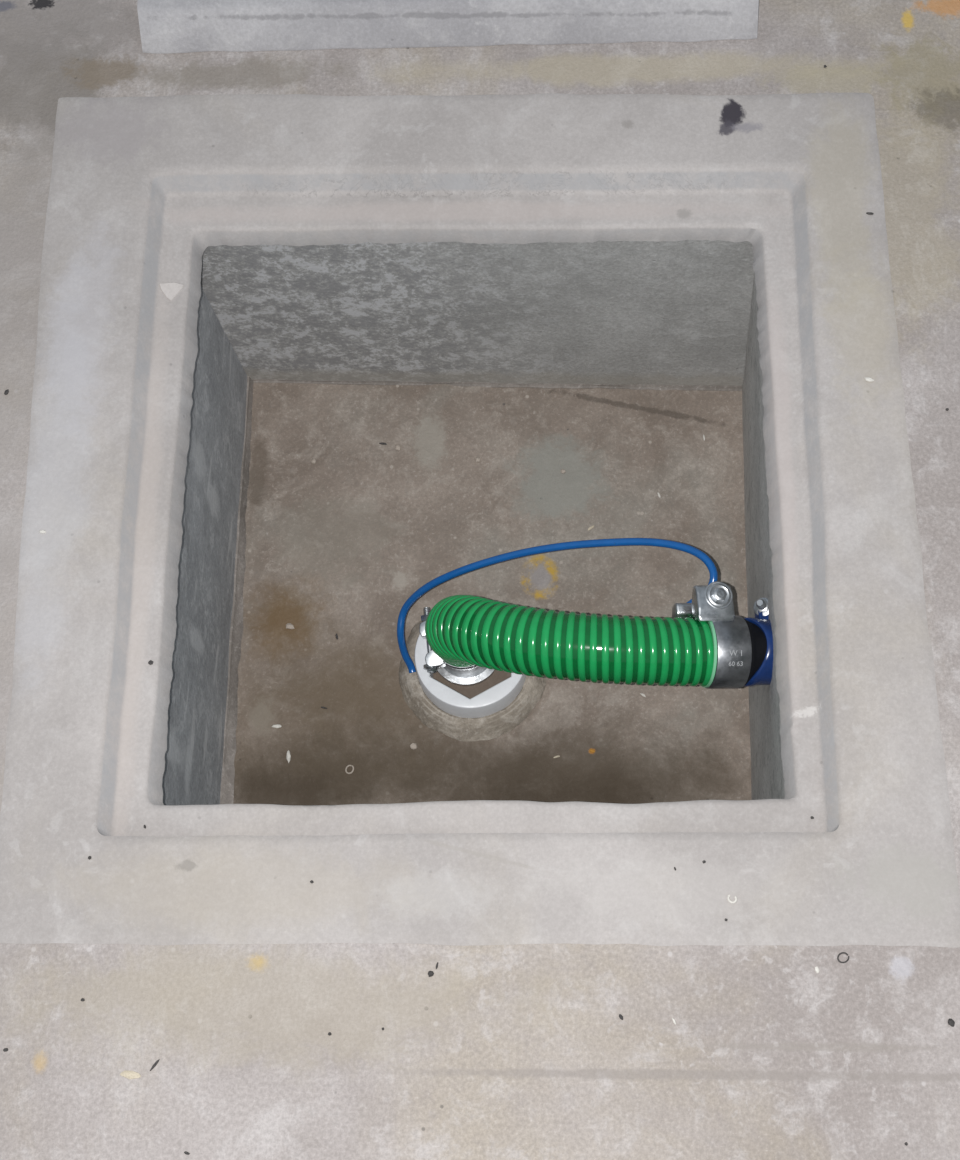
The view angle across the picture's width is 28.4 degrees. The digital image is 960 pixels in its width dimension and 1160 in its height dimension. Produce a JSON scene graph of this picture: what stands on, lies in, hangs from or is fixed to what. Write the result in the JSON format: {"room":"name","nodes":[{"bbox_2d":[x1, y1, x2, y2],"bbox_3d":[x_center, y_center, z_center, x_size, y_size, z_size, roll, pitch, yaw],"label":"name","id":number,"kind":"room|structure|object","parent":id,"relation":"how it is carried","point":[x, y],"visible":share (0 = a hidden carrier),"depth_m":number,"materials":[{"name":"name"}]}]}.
{"room":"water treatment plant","nodes":[
{"label":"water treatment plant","id":0,"kind":"room"},
{"bbox_2d":[162,287,246,804],"bbox_3d":[-0.293,-0.010,1.774,0.080,0.295,0.547,0,69,3],"label":"wall","id":1,"kind":"structure","parent":0,"point":[192,775],"depth_m":1.81,"materials":[{"name":"grey concrete"}]},
{"bbox_2d":[220,376,252,803],"bbox_3d":[-0.251,0.042,1.906,0.033,0.016,0.547,0,69,3],"label":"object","id":2,"kind":"structure","parent":1,"relation":"attached to","point":[236,628],"depth_m":1.90,"materials":[{"name":"grey concrete"}]},
{"bbox_2d":[201,239,754,385],"bbox_3d":[-0.001,-0.288,1.868,0.636,0.295,0.074,0,69,3],"label":"wall","id":3,"kind":"structure","parent":0,"point":[601,311],"depth_m":1.84,"materials":[{"name":"grey concrete"}]},
{"bbox_2d":[0,93,959,947],"bbox_3d":[-0.011,-0.077,1.607,0.767,0.040,0.792,0,69,3],"label":"trim","id":4,"kind":"structure","parent":3,"relation":"attached to","point":[140,188],"depth_m":1.57,"materials":[{"name":"concrete"}]},
{"bbox_2d":[159,282,183,300],"bbox_3d":[-0.275,-0.256,1.688,0.023,0.001,0.019,0,69,3],"label":"flake","id":5,"kind":"object","parent":4,"relation":"on","point":[170,290],"visible":1,"depth_m":1.69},
{"bbox_2d":[727,895,736,903],"bbox_3d":[0.192,0.244,1.449,0.008,0.004,0.006,14,70,8],"label":"white curl","id":6,"kind":"object","parent":4,"relation":"on","point":[728,896],"visible":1,"depth_m":1.45,"materials":[{"name":"white"}]},
{"bbox_2d":[864,377,873,381],"bbox_3d":[0.329,-0.169,1.605,0.009,0.002,0.004,16,70,9],"label":"flake","id":7,"kind":"object","parent":4,"relation":"on","point":[868,379],"visible":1,"depth_m":1.60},
{"bbox_2d":[252,379,741,390],"bbox_3d":[0.015,-0.213,1.997,0.518,0.008,0.024,1,69,3],"label":"trim","id":8,"kind":"structure","parent":3,"relation":"attached to","point":[465,384],"depth_m":1.99,"materials":[{"name":"grey concrete"}]},
{"bbox_2d":[0,0,959,1159],"bbox_3d":[-0.004,-0.161,1.647,4.400,0.050,4.600,0,69,3],"label":"floor","id":9,"kind":"structure","parent":0,"point":[521,1051],"depth_m":1.44,"materials":[{"name":"concrete"}]},
{"bbox_2d":[120,1070,140,1078],"bbox_3d":[-0.262,0.371,1.423,0.016,0.002,0.006,5,69,5],"label":"flake","id":10,"kind":"object","parent":9,"relation":"on","point":[127,1074],"visible":1,"depth_m":1.42,"materials":[{"name":"beige"}]},
{"bbox_2d":[428,971,433,976],"bbox_3d":[-0.037,0.298,1.440,0.005,0.004,0.004,-18,69,-4],"label":"crumb","id":11,"kind":"object","parent":9,"relation":"on","point":[430,973],"visible":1,"depth_m":1.44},
{"bbox_2d":[137,0,758,53],"bbox_3d":[-0.029,-0.758,1.835,0.572,0.034,0.566,0,69,3],"label":"concrete cover","id":12,"kind":"object","parent":9,"relation":"on","point":[166,26],"visible":1,"depth_m":1.74,"materials":[{"name":"grey concrete"}]},
{"bbox_2d":[837,952,848,962],"bbox_3d":[0.274,0.284,1.431,0.010,0.003,0.008,-27,70,-8],"label":"ring","id":13,"kind":"object","parent":9,"relation":"on","point":[839,954],"visible":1,"depth_m":1.43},
{"bbox_2d":[948,1018,954,1026],"bbox_3d":[0.350,0.329,1.410,0.005,0.004,0.007,-27,70,-8],"label":"crumb","id":14,"kind":"object","parent":9,"relation":"on","point":[951,1022],"visible":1,"depth_m":1.41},
{"bbox_2d":[234,383,750,804],"bbox_3d":[0.009,0.052,1.920,0.660,0.052,0.647,0,69,3],"label":"floor","id":15,"kind":"structure","parent":0,"point":[338,544],"depth_m":1.92,"materials":[{"name":"concrete"}]},
{"bbox_2d":[286,750,290,762],"bbox_3d":[-0.187,0.172,1.853,0.005,0.004,0.013,-3,69,2],"label":"chip","id":16,"kind":"object","parent":15,"relation":"on","point":[288,756],"visible":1,"depth_m":1.85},
{"bbox_2d":[286,623,294,628],"bbox_3d":[-0.190,0.046,1.903,0.010,0.004,0.006,11,70,7],"label":"pebble","id":17,"kind":"object","parent":15,"relation":"on","point":[288,625],"visible":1,"depth_m":1.90,"materials":[{"name":"beige stone"}]},
{"bbox_2d":[345,765,353,773],"bbox_3d":[-0.127,0.184,1.846,0.009,0.003,0.010,20,71,10],"label":"pale curl","id":18,"kind":"object","parent":15,"relation":"on","point":[348,765],"visible":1,"depth_m":1.84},
{"bbox_2d":[395,444,400,450],"bbox_3d":[-0.085,-0.137,1.971,0.007,0.004,0.007,-16,69,-4],"label":"pebble","id":19,"kind":"object","parent":15,"relation":"on","point":[397,447],"visible":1,"depth_m":1.97,"materials":[{"name":"grey stone"}]},
{"bbox_2d":[410,743,416,749],"bbox_3d":[-0.065,0.162,1.852,0.008,0.004,0.006,0,69,3],"label":"pebble","id":20,"kind":"object","parent":15,"relation":"on","point":[413,746],"visible":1,"depth_m":1.85,"materials":[{"name":"beige stone"}]},
{"bbox_2d":[399,621,546,741],"bbox_3d":[-0.007,0.087,1.875,0.148,0.020,0.148,0,69,3],"label":"mortar collar","id":21,"kind":"object","parent":15,"relation":"on","point":[492,726],"visible":0.55,"depth_m":1.85,"materials":[{"name":"beige concrete"}]},
{"bbox_2d":[414,634,525,717],"bbox_3d":[-0.008,0.080,1.859,0.110,0.044,0.110,0,69,3],"label":"socket","id":22,"kind":"object","parent":21,"relation":"in","point":[498,697],"visible":0.56,"depth_m":1.83,"materials":[{"name":"white plastic"}]},
{"bbox_2d":[437,666,494,685],"bbox_3d":[-0.015,0.061,1.855,0.068,0.066,0.068,0,69,3],"label":"pipe stub","id":23,"kind":"object","parent":22,"relation":"in","point":[471,677],"visible":0.19,"depth_m":1.87,"materials":[{"name":"metal"}]},
{"bbox_2d":[425,595,717,687],"bbox_3d":[0.081,0.070,1.728,0.286,0.211,0.099,16,70,9],"label":"hose","id":24,"kind":"object","parent":23,"relation":"attached to","point":[462,630],"visible":0.99,"depth_m":1.63,"materials":[{"name":"green plastic"}]},
{"bbox_2d":[419,607,478,672],"bbox_3d":[-0.021,0.056,1.839,0.073,0.028,0.064,-5,69,1],"label":"clamp","id":25,"kind":"object","parent":24,"relation":"attached to","point":[434,662],"visible":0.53,"depth_m":1.83,"materials":[{"name":"metal"}]},
{"bbox_2d":[423,664,439,669],"bbox_3d":[-0.047,0.084,1.833,0.016,0.016,0.005,-6,78,3],"label":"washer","id":26,"kind":"object","parent":25,"relation":"in","point":[427,666],"depth_m":1.83,"materials":[{"name":"metal"}]},
{"bbox_2d":[672,581,751,688],"bbox_3d":[0.206,0.054,1.663,0.056,0.071,0.091,-20,69,-5],"label":"clamp","id":27,"kind":"object","parent":24,"relation":"attached to","point":[713,602],"visible":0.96,"depth_m":1.64,"materials":[{"name":"metal"}]},
{"bbox_2d":[705,581,732,608],"bbox_3d":[0.207,0.013,1.647,0.026,0.005,0.026,0,72,-12],"label":"bolt","id":28,"kind":"object","parent":27,"relation":"in","point":[710,589],"depth_m":1.65,"materials":[{"name":"silver metal"}]},
{"bbox_2d":[397,538,717,672],"bbox_3d":[0.067,0.021,1.790,0.300,0.178,0.084,0,69,3],"label":"tube","id":29,"kind":"object","parent":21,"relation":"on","point":[699,554],"visible":0.9,"depth_m":1.77,"materials":[{"name":"blue plastic"}]},
{"bbox_2d":[742,274,784,799],"bbox_3d":[0.287,-0.006,1.744,0.070,0.295,0.536,0,69,3],"label":"wall","id":30,"kind":"structure","parent":0,"point":[767,779],"depth_m":1.76,"materials":[{"name":"grey concrete"}]},
{"bbox_2d":[743,597,772,686],"bbox_3d":[0.251,0.056,1.671,0.096,0.078,0.082,0,69,3],"label":"coupling","id":31,"kind":"object","parent":30,"relation":"attached to","point":[760,629],"visible":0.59,"depth_m":1.64,"materials":[{"name":"blue plastic"}]}
]}

